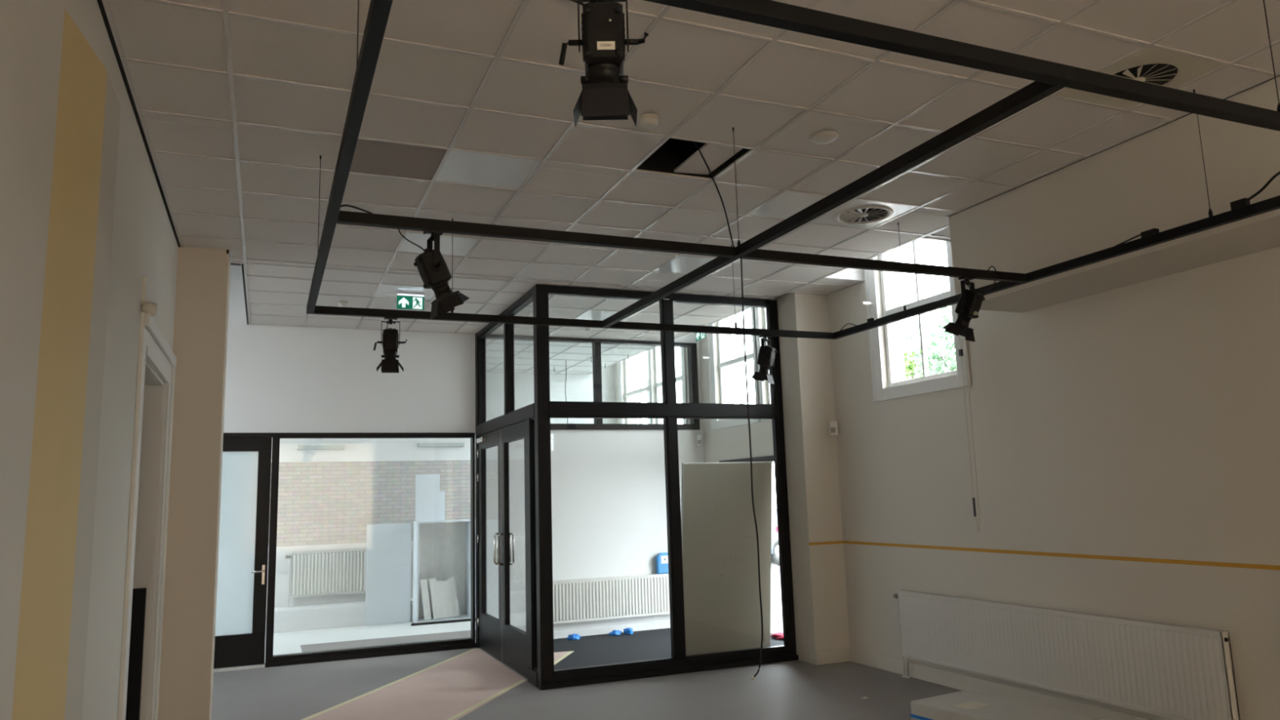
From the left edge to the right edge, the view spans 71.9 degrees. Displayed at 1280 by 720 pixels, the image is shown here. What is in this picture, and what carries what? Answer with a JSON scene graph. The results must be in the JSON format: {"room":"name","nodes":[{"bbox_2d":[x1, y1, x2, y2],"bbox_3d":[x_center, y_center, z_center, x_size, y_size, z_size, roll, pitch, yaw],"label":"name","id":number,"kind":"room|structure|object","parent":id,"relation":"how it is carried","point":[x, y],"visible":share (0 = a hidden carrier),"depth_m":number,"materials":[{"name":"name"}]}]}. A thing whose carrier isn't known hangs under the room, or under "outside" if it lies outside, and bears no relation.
{"room":"studio","nodes":[
{"label":"studio","id":0,"kind":"room"},
{"bbox_2d":[0,0,177,719],"bbox_3d":[-1.560,-0.255,1.578,0.230,4.600,12.000,2,-10,-23],"label":"wall","id":1,"kind":"structure","parent":0,"point":[144,244],"depth_m":3.03,"materials":[{"name":"paint"}]},
{"bbox_2d":[11,8,106,719],"bbox_3d":[-2.084,0.529,3.143,0.065,3.560,0.490,2,-10,-23],"label":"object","id":2,"kind":"structure","parent":1,"relation":"attached to","point":[40,686],"depth_m":3.19,"materials":[{"name":"paint"}]},
{"bbox_2d":[64,71,120,719],"bbox_3d":[-2.247,0.594,3.530,0.068,3.560,0.380,2,-10,-23],"label":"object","id":3,"kind":"structure","parent":1,"relation":"attached to","point":[94,393],"depth_m":3.58,"materials":[{"name":"beige"}]},
{"bbox_2d":[117,311,176,719],"bbox_3d":[-3.377,1.296,5.817,0.300,2.940,1.770,2,-10,-23],"label":"door","id":4,"kind":"structure","parent":1,"relation":"in","point":[141,567],"depth_m":6.34,"materials":[{"name":"white paint"}]},
{"bbox_2d":[141,276,158,316],"bbox_3d":[-2.966,-0.384,5.340,0.096,0.242,0.128,2,-10,-23],"label":"wall fixture","id":5,"kind":"object","parent":1,"relation":"attached to","point":[148,307],"visible":0.95,"depth_m":5.30,"materials":[{"name":"beige plastic"}]},
{"bbox_2d":[97,0,248,324],"bbox_3d":[-1.887,-1.586,3.383,0.479,0.060,15.130,2,-10,-23],"label":"trim","id":6,"kind":"structure","parent":1,"relation":"attached to","point":[100,2],"depth_m":4.86,"materials":[{"name":"black"}]},
{"bbox_2d":[157,246,230,719],"bbox_3d":[-3.752,0.682,7.207,0.607,4.600,0.400,2,-10,-23],"label":"wall","id":7,"kind":"structure","parent":0,"point":[203,274],"depth_m":7.03,"materials":[{"name":"paint"}]},
{"bbox_2d":[230,262,240,265],"bbox_3d":[-0.757,-2.010,5.777,8.950,0.100,18.880,2,-10,-23],"label":"ceiling","id":8,"kind":"structure","parent":0,"point":[231,264],"depth_m":10.37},
{"bbox_2d":[266,364,616,608],"bbox_3d":[-4.232,1.737,13.941,8.700,4.600,0.200,2,-10,-23],"label":"wall","id":9,"kind":"structure","parent":0,"point":[319,503],"depth_m":13.78,"materials":[{"name":"brick"}]},
{"bbox_2d":[296,444,345,449],"bbox_3d":[-4.905,1.339,13.561,0.700,0.072,0.090,2,-10,-23],"label":"ceiling light","id":10,"kind":"object","parent":9,"relation":"attached to","point":[332,446],"visible":1,"depth_m":13.54,"materials":[{"name":"grey"}]},
{"bbox_2d":[284,548,366,607],"bbox_3d":[-4.483,3.434,13.392,1.704,1.093,0.087,2,-10,-23],"label":"radiator","id":11,"kind":"object","parent":9,"relation":"attached to","point":[339,571],"visible":0.66,"depth_m":13.30,"materials":[{"name":"white"}]},
{"bbox_2d":[292,548,362,552],"bbox_3d":[-4.460,2.897,13.486,1.592,0.004,0.052,2,-10,-23],"label":"grille","id":12,"kind":"object","parent":11,"relation":"attached to","point":[355,550],"depth_m":13.41,"materials":[{"name":"white"}]},
{"bbox_2d":[265,597,412,633],"bbox_3d":[-4.127,3.806,13.264,8.300,0.300,0.478,2,-10,-23],"label":"trim","id":13,"kind":"structure","parent":9,"relation":"attached to","point":[298,618],"depth_m":12.82,"materials":[{"name":"paint"}]},
{"bbox_2d":[417,441,465,447],"bbox_3d":[-3.211,1.367,14.278,0.740,0.072,0.090,2,-10,-23],"label":"ceiling light","id":14,"kind":"object","parent":9,"relation":"attached to","point":[442,443],"visible":1,"depth_m":14.25,"materials":[{"name":"grey"}]},
{"bbox_2d":[223,265,703,631],"bbox_3d":[-3.046,1.226,10.869,8.476,4.600,0.200,2,-10,-23],"label":"wall","id":15,"kind":"structure","parent":0,"point":[608,492],"depth_m":11.15,"materials":[{"name":"paint"}]},
{"bbox_2d":[213,432,272,672],"bbox_3d":[-4.924,2.124,9.820,1.460,2.620,0.180,2,-10,-23],"label":"door","id":16,"kind":"structure","parent":15,"relation":"in","point":[246,477],"depth_m":10.01,"materials":[{"name":"black metal"}]},
{"bbox_2d":[265,432,475,667],"bbox_3d":[-3.161,2.185,10.566,2.370,2.620,0.170,2,-10,-23],"label":"window","id":17,"kind":"structure","parent":15,"relation":"in","point":[271,660],"depth_m":10.36,"materials":[{"name":"black metal"}]},
{"bbox_2d":[300,629,475,653],"bbox_3d":[-2.049,3.645,11.664,4.520,0.004,1.190,2,-10,-23],"label":"trim","id":18,"kind":"structure","parent":15,"relation":"attached to","point":[458,634],"depth_m":11.42,"materials":[{"name":"paint"}]},
{"bbox_2d":[475,287,537,687],"bbox_3d":[-1.503,1.387,9.907,0.125,3.895,2.695,2,-10,-23],"label":"door frame","id":19,"kind":"structure","parent":15,"relation":"in","point":[512,417],"depth_m":9.86,"materials":[{"name":"black metal"}]},
{"bbox_2d":[476,430,511,661],"bbox_3d":[-1.748,2.145,10.409,0.203,2.545,1.137,2,-10,-23],"label":"door","id":20,"kind":"structure","parent":19,"relation":"attached to","point":[490,627],"depth_m":10.54,"materials":[{"name":"black metal"}]},
{"bbox_2d":[496,422,528,678],"bbox_3d":[-1.307,1.972,9.372,0.203,2.545,1.118,2,-10,-23],"label":"door","id":21,"kind":"structure","parent":19,"relation":"attached to","point":[515,641],"depth_m":9.63,"materials":[{"name":"black metal"}]},
{"bbox_2d":[485,333,700,430],"bbox_3d":[-0.634,0.332,11.974,3.120,1.238,0.130,2,-10,-23],"label":"window","id":22,"kind":"structure","parent":15,"relation":"in","point":[694,424],"depth_m":12.03,"materials":[{"name":"black metal"}]},
{"bbox_2d":[552,573,670,624],"bbox_3d":[-0.419,3.202,11.486,1.964,0.723,0.110,2,-10,-23],"label":"radiator","id":23,"kind":"object","parent":15,"relation":"attached to","point":[580,600],"visible":0.7,"depth_m":11.47,"materials":[{"name":"white"}]},
{"bbox_2d":[552,573,668,582],"bbox_3d":[-0.390,2.847,11.549,1.852,0.004,0.082,2,-10,-23],"label":"grille","id":24,"kind":"object","parent":23,"relation":"attached to","point":[651,575],"depth_m":11.56,"materials":[{"name":"white"}]},
{"bbox_2d":[655,552,668,573],"bbox_3d":[0.315,2.732,11.870,0.200,0.274,0.084,2,-10,-23],"label":"pack","id":25,"kind":"object","parent":23,"relation":"on","point":[661,559],"visible":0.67,"depth_m":11.83,"materials":[{"name":"blue"}]},
{"bbox_2d":[553,621,670,639],"bbox_3d":[-0.466,3.519,11.465,3.116,0.084,0.015,2,-10,-23],"label":"baseboard","id":26,"kind":"structure","parent":15,"relation":"attached to","point":[605,630],"depth_m":11.49,"materials":[{"name":"paint"}]},
{"bbox_2d":[211,620,961,719],"bbox_3d":[-0.614,2.655,5.056,8.950,0.156,18.880,2,-10,-23],"label":"floor","id":27,"kind":"structure","parent":0,"point":[793,690],"depth_m":8.23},
{"bbox_2d":[125,587,146,719],"bbox_3d":[-3.962,2.215,6.013,0.990,1.220,0.038,2,-10,-23],"label":"panel","id":28,"kind":"object","parent":27,"relation":"on","point":[139,595],"visible":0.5,"depth_m":6.20,"materials":[{"name":"black"}]},
{"bbox_2d":[364,523,411,625],"bbox_3d":[-3.764,3.195,13.205,0.645,1.463,0.056,2,-10,-23],"label":"panel","id":29,"kind":"object","parent":27,"relation":"on","point":[388,573],"depth_m":13.19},
{"bbox_2d":[300,648,573,719],"bbox_3d":[-1.852,3.144,8.486,1.369,0.009,4.232,-4,-9,14],"label":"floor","id":30,"kind":"structure","parent":27,"relation":"on","point":[454,687],"depth_m":8.25,"materials":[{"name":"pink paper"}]},
{"bbox_2d":[412,519,471,622],"bbox_3d":[-2.988,3.176,13.355,0.830,1.478,0.370,2,-10,-23],"label":"cabinet","id":31,"kind":"object","parent":27,"relation":"on","point":[442,548],"visible":0.86,"depth_m":13.52,"materials":[{"name":"white wood"}]},
{"bbox_2d":[419,578,431,620],"bbox_3d":[-3.185,3.557,13.106,0.161,0.594,0.066,2,-10,-23],"label":"board","id":32,"kind":"object","parent":31,"relation":"in","point":[424,584],"visible":1,"depth_m":13.10,"materials":[{"name":"white wood"}]},
{"bbox_2d":[415,474,439,520],"bbox_3d":[-3.240,2.098,13.461,0.360,0.699,0.030,2,-10,-23],"label":"panel","id":33,"kind":"object","parent":31,"relation":"on","point":[427,486],"visible":1,"depth_m":13.45,"materials":[{"name":"white"}]},
{"bbox_2d":[429,577,440,619],"bbox_3d":[-3.065,3.564,13.176,0.166,0.594,0.066,2,-10,-23],"label":"board","id":34,"kind":"object","parent":31,"relation":"in","point":[433,584],"visible":1,"depth_m":13.17,"materials":[{"name":"white wood"}]},
{"bbox_2d":[436,580,447,618],"bbox_3d":[-2.978,3.592,13.226,0.165,0.550,0.062,2,-10,-23],"label":"board","id":35,"kind":"object","parent":31,"relation":"in","point":[439,584],"visible":1,"depth_m":13.22,"materials":[{"name":"white wood"}]},
{"bbox_2d":[440,491,444,519],"bbox_3d":[-3.059,2.241,13.575,0.110,0.439,0.020,2,-10,-23],"label":"panel","id":36,"kind":"object","parent":31,"relation":"on","point":[442,493],"visible":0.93,"depth_m":13.57,"materials":[{"name":"white"}]},
{"bbox_2d":[442,580,453,617],"bbox_3d":[-2.896,3.597,13.280,0.170,0.552,0.062,2,-10,-23],"label":"board","id":37,"kind":"object","parent":31,"relation":"in","point":[446,583],"visible":1,"depth_m":13.27,"materials":[{"name":"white wood"}]},
{"bbox_2d":[447,577,460,617],"bbox_3d":[-2.816,3.584,13.337,0.180,0.589,0.066,2,-10,-23],"label":"board","id":38,"kind":"object","parent":31,"relation":"in","point":[451,580],"visible":1,"depth_m":13.33,"materials":[{"name":"white wood"}]},
{"bbox_2d":[411,617,475,626],"bbox_3d":[-2.691,3.872,13.095,1.380,0.030,0.040,2,-10,-23],"label":"bar","id":39,"kind":"object","parent":27,"relation":"on","point":[464,620],"visible":0.64,"depth_m":12.98,"materials":[{"name":"black plastic"}]},
{"bbox_2d":[468,518,475,617],"bbox_3d":[-2.219,3.198,13.679,0.800,1.488,0.370,2,-10,-23],"label":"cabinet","id":40,"kind":"object","parent":27,"relation":"on","point":[468,518],"visible":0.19,"depth_m":13.37,"materials":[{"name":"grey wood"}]},
{"bbox_2d":[566,633,581,639],"bbox_3d":[-0.832,3.476,11.084,0.192,0.070,0.110,2,-10,-23],"label":"shoe cover","id":41,"kind":"object","parent":27,"relation":"on","point":[571,637],"visible":1,"depth_m":11.05,"materials":[{"name":"plastic"}]},
{"bbox_2d":[608,629,622,635],"bbox_3d":[-0.310,3.501,11.341,0.181,0.064,0.116,2,-10,-23],"label":"shoe cover","id":42,"kind":"object","parent":27,"relation":"on","point":[614,632],"visible":1,"depth_m":11.31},
{"bbox_2d":[623,627,633,635],"bbox_3d":[-0.152,3.498,11.392,0.127,0.082,0.132,2,-10,-23],"label":"shoe cover","id":43,"kind":"object","parent":27,"relation":"on","point":[627,631],"visible":1,"depth_m":11.35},
{"bbox_2d":[680,462,773,655],"bbox_3d":[0.946,2.170,9.600,1.102,2.090,0.302,2,-10,-23],"label":"board","id":44,"kind":"object","parent":27,"relation":"on","point":[722,611],"visible":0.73,"depth_m":9.57,"materials":[{"name":"white"}]},
{"bbox_2d":[770,631,783,639],"bbox_3d":[1.751,3.340,10.698,0.295,0.070,0.432,2,-10,-23],"label":"cloth","id":45,"kind":"object","parent":27,"relation":"on","point":[779,635],"visible":0.52,"depth_m":10.66,"materials":[{"name":"fabric"}]},
{"bbox_2d":[910,689,1106,719],"bbox_3d":[2.510,2.494,5.930,0.602,0.251,1.252,3,-10,-30],"label":"carton","id":46,"kind":"object","parent":27,"relation":"on","point":[966,704],"visible":1,"depth_m":6.07,"materials":[{"name":"beige"}]},
{"bbox_2d":[910,713,933,719],"bbox_3d":[2.496,2.472,5.955,0.602,0.022,1.202,3,-10,-30],"label":"print","id":47,"kind":"object","parent":46,"relation":"attached to","point":[914,716],"depth_m":6.23},
{"bbox_2d":[102,0,1279,374],"bbox_3d":[-0.768,-1.276,5.649,8.476,0.024,18.480,2,-10,-23],"label":"ceiling","id":48,"kind":"structure","parent":0,"point":[237,103],"depth_m":5.18,"materials":[{"name":"tile"}]},
{"bbox_2d":[317,155,321,252],"bbox_3d":[-1.958,-0.896,5.380,0.020,0.737,0.020,2,-10,-23],"label":"wire","id":49,"kind":"object","parent":48,"relation":"hanging from","point":[320,156],"visible":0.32,"depth_m":5.39,"materials":[{"name":"black metal"}]},
{"bbox_2d":[337,301,347,306],"bbox_3d":[-3.158,-0.586,9.377,0.104,0.058,0.104,2,-10,-23],"label":"smoke detector","id":50,"kind":"object","parent":48,"relation":"attached to","point":[340,304],"visible":0.88,"depth_m":9.34,"materials":[{"name":"beige plastic"}]},
{"bbox_2d":[356,0,359,64],"bbox_3d":[-0.996,-1.274,3.122,0.020,0.737,0.020,2,-10,-23],"label":"wire","id":51,"kind":"object","parent":48,"relation":"hanging from","point":[357,0],"visible":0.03,"depth_m":3.10,"materials":[{"name":"black metal"}]},
{"bbox_2d":[349,138,446,180],"bbox_3d":[-1.558,-1.268,5.559,0.594,0.012,0.594,2,-10,-23],"label":"tile","id":52,"kind":"structure","parent":48,"relation":"attached to","point":[370,157],"depth_m":5.56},
{"bbox_2d":[374,284,435,300],"bbox_3d":[-2.399,-0.712,9.067,0.596,0.041,0.596,2,-10,-23],"label":"ceiling light","id":53,"kind":"object","parent":48,"relation":"attached to","point":[384,291],"visible":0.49,"depth_m":9.01,"materials":[{"name":"white"}]},
{"bbox_2d":[395,292,424,310],"bbox_3d":[-2.357,-0.603,9.059,0.280,0.168,0.044,2,-10,-23],"label":"exit sign","id":54,"kind":"object","parent":48,"relation":"hanging from","point":[404,300],"visible":1,"depth_m":9.05,"materials":[{"name":"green plastic"}]},
{"bbox_2d":[398,233,478,257],"bbox_3d":[-1.702,-0.986,7.430,0.596,0.041,0.596,2,-10,-23],"label":"ceiling light","id":55,"kind":"object","parent":48,"relation":"attached to","point":[461,246],"visible":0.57,"depth_m":7.42,"materials":[{"name":"white"}]},
{"bbox_2d":[450,217,453,312],"bbox_3d":[-1.418,-0.714,6.664,0.020,0.737,0.020,2,-10,-23],"label":"wire","id":56,"kind":"object","parent":48,"relation":"hanging from","point":[452,311],"visible":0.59,"depth_m":6.69,"materials":[{"name":"black metal"}]},
{"bbox_2d":[435,150,541,190],"bbox_3d":[-1.005,-1.260,5.793,0.596,0.041,0.596,2,-10,-23],"label":"ceiling light","id":57,"kind":"object","parent":48,"relation":"attached to","point":[462,167],"visible":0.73,"depth_m":5.78,"materials":[{"name":"white"}]},
{"bbox_2d":[564,360,568,423],"bbox_3d":[-1.137,0.842,13.671,0.042,1.698,0.012,2,-10,-23],"label":"hanging cable","id":58,"kind":"object","parent":48,"relation":"hanging from","point":[566,361],"visible":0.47,"depth_m":13.73,"materials":[{"name":"black plastic"}]},
{"bbox_2d":[585,327,592,331],"bbox_3d":[-0.641,-0.394,11.120,0.104,0.058,0.104,2,-10,-23],"label":"smoke detector","id":59,"kind":"object","parent":48,"relation":"attached to","point":[587,329],"visible":0.68,"depth_m":11.08,"materials":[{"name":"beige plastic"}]},
{"bbox_2d":[576,310,632,320],"bbox_3d":[-0.419,-0.545,10.541,0.596,0.041,0.596,2,-10,-23],"label":"ceiling light","id":60,"kind":"object","parent":48,"relation":"attached to","point":[592,314],"visible":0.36,"depth_m":10.49,"materials":[{"name":"white"}]},
{"bbox_2d":[640,113,657,128],"bbox_3d":[0.053,-1.357,5.023,0.104,0.058,0.104,2,-10,-23],"label":"smoke detector","id":61,"kind":"object","parent":48,"relation":"attached to","point":[648,121],"visible":1,"depth_m":4.99,"materials":[{"name":"beige plastic"}]},
{"bbox_2d":[655,256,730,274],"bbox_3d":[0.510,-0.910,8.359,0.596,0.041,0.596,2,-10,-23],"label":"ceiling light","id":62,"kind":"object","parent":48,"relation":"attached to","point":[681,264],"visible":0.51,"depth_m":8.32,"materials":[{"name":"white"}]},
{"bbox_2d":[636,137,750,178],"bbox_3d":[0.324,-1.601,5.756,0.640,0.580,0.640,2,-10,-23],"label":"ceiling opening","id":63,"kind":"object","parent":48,"relation":"attached to","point":[672,153],"depth_m":6.00,"materials":[{"name":"black"}]},
{"bbox_2d":[695,324,706,341],"bbox_3d":[0.776,-0.345,11.352,0.044,0.168,0.280,2,-10,-23],"label":"exit sign","id":64,"kind":"object","parent":48,"relation":"hanging from","point":[699,336],"visible":0.48,"depth_m":11.35,"materials":[{"name":"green plastic"}]},
{"bbox_2d":[673,142,742,174],"bbox_3d":[0.461,-1.327,5.769,0.260,0.029,0.580,2,-10,-23],"label":"tile","id":65,"kind":"structure","parent":48,"relation":"attached to","point":[714,155],"depth_m":5.79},
{"bbox_2d":[731,244,737,327],"bbox_3d":[0.808,-0.638,7.599,0.020,0.737,0.020,2,-10,-23],"label":"wire","id":66,"kind":"object","parent":48,"relation":"hanging from","point":[735,324],"visible":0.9,"depth_m":7.58,"materials":[{"name":"black metal"}]},
{"bbox_2d":[306,0,1279,384],"bbox_3d":[0.568,-0.770,5.079,4.471,1.230,4.726,2,-10,-23],"label":"lighting frame","id":67,"kind":"object","parent":48,"relation":"hanging from","point":[1050,77],"depth_m":3.80,"materials":[{"name":"black"}]},
{"bbox_2d":[340,204,372,213],"bbox_3d":[-1.388,-0.730,4.267,0.184,0.037,0.015,3,-10,-27],"label":"power cable","id":68,"kind":"object","parent":67,"relation":"on","point":[344,205],"visible":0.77,"depth_m":4.27,"materials":[{"name":"black plastic"}]},
{"bbox_2d":[693,141,763,679],"bbox_3d":[0.469,0.097,5.200,0.104,3.321,0.603,2,-10,-23],"label":"power cable","id":69,"kind":"object","parent":67,"relation":"hanging from","point":[695,143],"visible":0.81,"depth_m":4.92,"materials":[{"name":"black plastic"}]},
{"bbox_2d":[840,317,874,330],"bbox_3d":[1.871,-0.314,7.652,0.030,0.050,0.472,2,-10,-23],"label":"power cable","id":70,"kind":"object","parent":67,"relation":"on","point":[871,318],"visible":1,"depth_m":7.47,"materials":[{"name":"black plastic"}]},
{"bbox_2d":[877,301,934,319],"bbox_3d":[2.118,-0.392,7.071,0.010,0.012,0.700,2,-10,-23],"label":"power cable","id":71,"kind":"object","parent":67,"relation":"on","point":[933,301],"visible":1,"depth_m":7.09,"materials":[{"name":"black plastic"}]},
{"bbox_2d":[985,266,996,291],"bbox_3d":[2.311,-0.535,5.810,0.079,0.171,0.032,-7,-10,31],"label":"power cable","id":72,"kind":"object","parent":67,"relation":"hanging from","point":[990,266],"visible":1,"depth_m":5.79,"materials":[{"name":"black plastic"}]},
{"bbox_2d":[1115,228,1159,245],"bbox_3d":[2.918,-0.719,5.193,0.040,0.036,0.276,2,-10,-23],"label":"power cable","id":73,"kind":"object","parent":67,"relation":"on","point":[1153,231],"visible":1,"depth_m":5.11,"materials":[{"name":"black plastic"}]},
{"bbox_2d":[1230,171,1279,210],"bbox_3d":[3.228,-0.890,4.468,0.040,0.134,0.465,2,-10,-23],"label":"power cable","id":74,"kind":"object","parent":67,"relation":"on","point":[1244,202],"visible":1,"depth_m":4.60,"materials":[{"name":"black plastic"}]},
{"bbox_2d":[747,191,844,222],"bbox_3d":[1.206,-1.185,6.722,0.596,0.041,0.596,2,-10,-23],"label":"ceiling light","id":75,"kind":"object","parent":48,"relation":"attached to","point":[787,204],"visible":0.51,"depth_m":6.67,"materials":[{"name":"white"}]},
{"bbox_2d":[809,130,838,144],"bbox_3d":[1.125,-1.353,5.390,0.176,0.029,0.176,2,-10,-23],"label":"ceiling speaker","id":76,"kind":"object","parent":48,"relation":"attached to","point":[823,137],"visible":1,"depth_m":5.36,"materials":[{"name":"white plastic"}]},
{"bbox_2d":[813,200,915,228],"bbox_3d":[1.758,-1.213,6.961,0.594,0.166,0.594,2,-10,-23],"label":"ceiling vent","id":77,"kind":"object","parent":48,"relation":"in","point":[857,213],"visible":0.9,"depth_m":6.93,"materials":[{"name":"white"}]},
{"bbox_2d":[897,222,906,311],"bbox_3d":[2.111,-0.753,7.117,0.020,0.737,0.020,2,-10,-23],"label":"wire","id":78,"kind":"object","parent":48,"relation":"hanging from","point":[904,307],"visible":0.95,"depth_m":7.10,"materials":[{"name":"black metal"}]},
{"bbox_2d":[1056,46,1224,110],"bbox_3d":[2.687,-1.579,4.779,0.594,0.166,0.594,2,-10,-23],"label":"ceiling vent","id":79,"kind":"object","parent":48,"relation":"in","point":[1152,65],"visible":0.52,"depth_m":4.67,"materials":[{"name":"beige plastic"}]},
{"bbox_2d":[1192,88,1213,217],"bbox_3d":[3.083,-1.135,4.835,0.020,0.737,0.020,2,-10,-23],"label":"wire","id":80,"kind":"object","parent":48,"relation":"hanging from","point":[1210,211],"visible":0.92,"depth_m":4.81,"materials":[{"name":"black metal"}]},
{"bbox_2d":[1262,0,1279,111],"bbox_3d":[2.499,-1.322,3.511,0.020,0.737,0.020,2,-10,-23],"label":"wire","id":81,"kind":"object","parent":48,"relation":"hanging from","point":[1278,104],"visible":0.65,"depth_m":3.49,"materials":[{"name":"black metal"}]},
{"bbox_2d":[770,556,780,582],"bbox_3d":[24.640,5.244,26.105,54.050,0.130,90.000,2,-10,-23],"label":"ground","id":82,"kind":"structure","parent":0,"point":[775,571],"depth_m":20.86,"materials":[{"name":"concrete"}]},
{"bbox_2d":[771,505,779,565],"bbox_3d":[3.814,4.816,24.489,1.792,1.489,4.440,2,-10,-23],"label":"car","id":83,"kind":"object","parent":82,"relation":"on","point":[775,543],"visible":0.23,"depth_m":23.07,"materials":[{"name":"white"}]},
{"bbox_2d":[903,319,923,379],"bbox_3d":[7.203,1.910,22.678,0.780,6.473,0.574,-3,-9,7],"label":"tree","id":84,"kind":"object","parent":82,"relation":"on","point":[908,364],"visible":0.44,"depth_m":22.90,"materials":[{"name":"green plant"}]},
{"bbox_2d":[906,354,955,380],"bbox_3d":[15.921,2.497,31.652,6.800,7.520,30.800,2,-10,-23],"label":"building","id":85,"kind":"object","parent":82,"relation":"on","point":[908,378],"visible":0.02,"depth_m":37.75,"materials":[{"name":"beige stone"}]},
{"bbox_2d":[770,581,782,633],"bbox_3d":[3.303,3.575,11.804,3.550,0.100,60.000,2,-10,-23],"label":"pavement","id":86,"kind":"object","parent":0,"point":[776,620],"depth_m":13.64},
{"bbox_2d":[775,293,849,665],"bbox_3d":[1.837,0.891,9.672,0.424,4.600,0.480,2,-10,-23],"label":"wall","id":87,"kind":"structure","parent":0,"point":[815,513],"depth_m":9.42,"materials":[{"name":"paint"}]},
{"bbox_2d":[533,284,798,689],"bbox_3d":[0.297,1.213,9.141,2.840,3.895,0.145,2,-10,-23],"label":"window","id":88,"kind":"structure","parent":87,"relation":"in","point":[669,411],"depth_m":9.00,"materials":[{"name":"black metal"}]},
{"bbox_2d":[828,421,838,435],"bbox_3d":[2.073,0.734,9.454,0.091,0.148,0.118,-4,-9,17],"label":"sensor","id":89,"kind":"object","parent":87,"relation":"attached to","point":[833,425],"visible":1,"depth_m":9.41,"materials":[{"name":"white paint"}]},
{"bbox_2d":[903,285,956,378],"bbox_3d":[7.189,1.402,19.335,2.591,6.457,2.353,0,-9,-12],"label":"tree","id":90,"kind":"object","parent":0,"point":[933,366],"visible":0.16,"depth_m":19.71,"materials":[{"name":"green plant"}]},
{"bbox_2d":[614,246,1279,719],"bbox_3d":[3.312,0.448,7.097,0.274,4.600,18.480,2,-10,-23],"label":"wall","id":91,"kind":"structure","parent":0,"point":[1140,420],"depth_m":6.66,"materials":[{"name":"paint"}]},
{"bbox_2d":[235,237,929,373],"bbox_3d":[-1.551,-0.828,10.651,6.019,0.700,8.640,2,-10,-23],"label":"trim","id":92,"kind":"structure","parent":91,"relation":"attached to","point":[848,273],"depth_m":9.10,"materials":[{"name":"paint"}]},
{"bbox_2d":[617,350,651,423],"bbox_3d":[-0.032,1.126,14.753,0.140,3.040,1.400,2,-10,-23],"label":"window","id":93,"kind":"structure","parent":91,"relation":"in","point":[639,391],"depth_m":15.25,"materials":[{"name":"white paint"}]},
{"bbox_2d":[646,346,688,423],"bbox_3d":[0.471,0.928,13.571,0.140,3.040,1.400,2,-10,-23],"label":"window","id":94,"kind":"structure","parent":91,"relation":"in","point":[682,378],"depth_m":14.10,"materials":[{"name":"white paint"}]},
{"bbox_2d":[696,435,703,445],"bbox_3d":[0.844,1.129,12.350,0.091,0.148,0.118,-4,-9,17],"label":"sensor","id":95,"kind":"object","parent":91,"relation":"attached to","point":[700,442],"visible":1,"depth_m":12.30,"materials":[{"name":"white paint"}]},
{"bbox_2d":[706,306,762,430],"bbox_3d":[1.285,-0.017,11.711,0.140,1.790,1.360,2,-10,-23],"label":"window","id":96,"kind":"structure","parent":91,"relation":"in","point":[723,423],"depth_m":12.01,"materials":[{"name":"white paint"}]},
{"bbox_2d":[702,355,711,359],"bbox_3d":[0.927,-0.031,12.254,0.120,0.065,0.040,2,-10,-23],"label":"bracket","id":97,"kind":"object","parent":96,"relation":"attached to","point":[706,357],"visible":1,"depth_m":12.25,"materials":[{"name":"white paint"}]},
{"bbox_2d":[751,306,772,422],"bbox_3d":[1.751,-0.201,10.616,0.140,1.790,1.290,2,-10,-23],"label":"window","id":98,"kind":"structure","parent":91,"relation":"in","point":[753,308],"depth_m":11.09,"materials":[{"name":"white paint"}]},
{"bbox_2d":[863,239,970,402],"bbox_3d":[2.659,-0.558,8.483,0.140,1.790,1.340,2,-10,-23],"label":"window","id":99,"kind":"structure","parent":91,"relation":"in","point":[927,384],"depth_m":8.57,"materials":[{"name":"white paint"}]},
{"bbox_2d":[862,300,873,306],"bbox_3d":[2.317,-0.578,8.990,0.120,0.065,0.040,2,-10,-23],"label":"bracket","id":100,"kind":"object","parent":99,"relation":"attached to","point":[871,303],"visible":1,"depth_m":8.99,"materials":[{"name":"metal"}]},
{"bbox_2d":[950,241,980,532],"bbox_3d":[2.870,0.199,7.757,0.045,2.581,0.074,2,-10,-23],"label":"blind cord","id":101,"kind":"object","parent":99,"relation":"hanging from","point":[960,351],"visible":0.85,"depth_m":7.68,"materials":[{"name":"beige plastic"}]},
{"bbox_2d":[815,647,1154,719],"bbox_3d":[4.315,2.144,3.666,0.426,0.140,11.980,2,-10,-23],"label":"baseboard","id":102,"kind":"structure","parent":91,"relation":"attached to","point":[955,680],"depth_m":7.67,"materials":[{"name":"paint"}]},
{"bbox_2d":[808,540,1279,570],"bbox_3d":[4.281,1.014,3.840,0.426,0.028,11.980,2,-10,-23],"label":"tape","id":103,"kind":"object","parent":91,"relation":"attached to","point":[1001,551],"visible":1,"depth_m":6.66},
{"bbox_2d":[893,589,1239,719],"bbox_3d":[3.094,2.356,6.971,0.106,0.803,3.224,2,-10,-23],"label":"radiator","id":104,"kind":"object","parent":91,"relation":"attached to","point":[1173,671],"visible":1,"depth_m":6.50,"materials":[{"name":"white"}]},
{"bbox_2d":[897,589,1226,632],"bbox_3d":[3.088,1.955,6.991,0.082,0.004,3.112,2,-10,-23],"label":"grille","id":105,"kind":"object","parent":104,"relation":"attached to","point":[1174,627],"depth_m":6.65,"materials":[{"name":"white"}]},
{"bbox_2d":[948,71,1279,312],"bbox_3d":[4.596,-1.823,2.977,0.691,1.450,9.300,2,-10,-23],"label":"wall","id":106,"kind":"structure","parent":0,"point":[1154,179],"depth_m":5.65,"materials":[{"name":"paint"}]},
{"bbox_2d":[947,75,1279,217],"bbox_3d":[4.268,-1.867,2.844,0.020,0.022,9.300,2,-10,-23],"label":"trim","id":107,"kind":"structure","parent":106,"relation":"attached to","point":[1279,75],"depth_m":5.71,"materials":[{"name":"black"}]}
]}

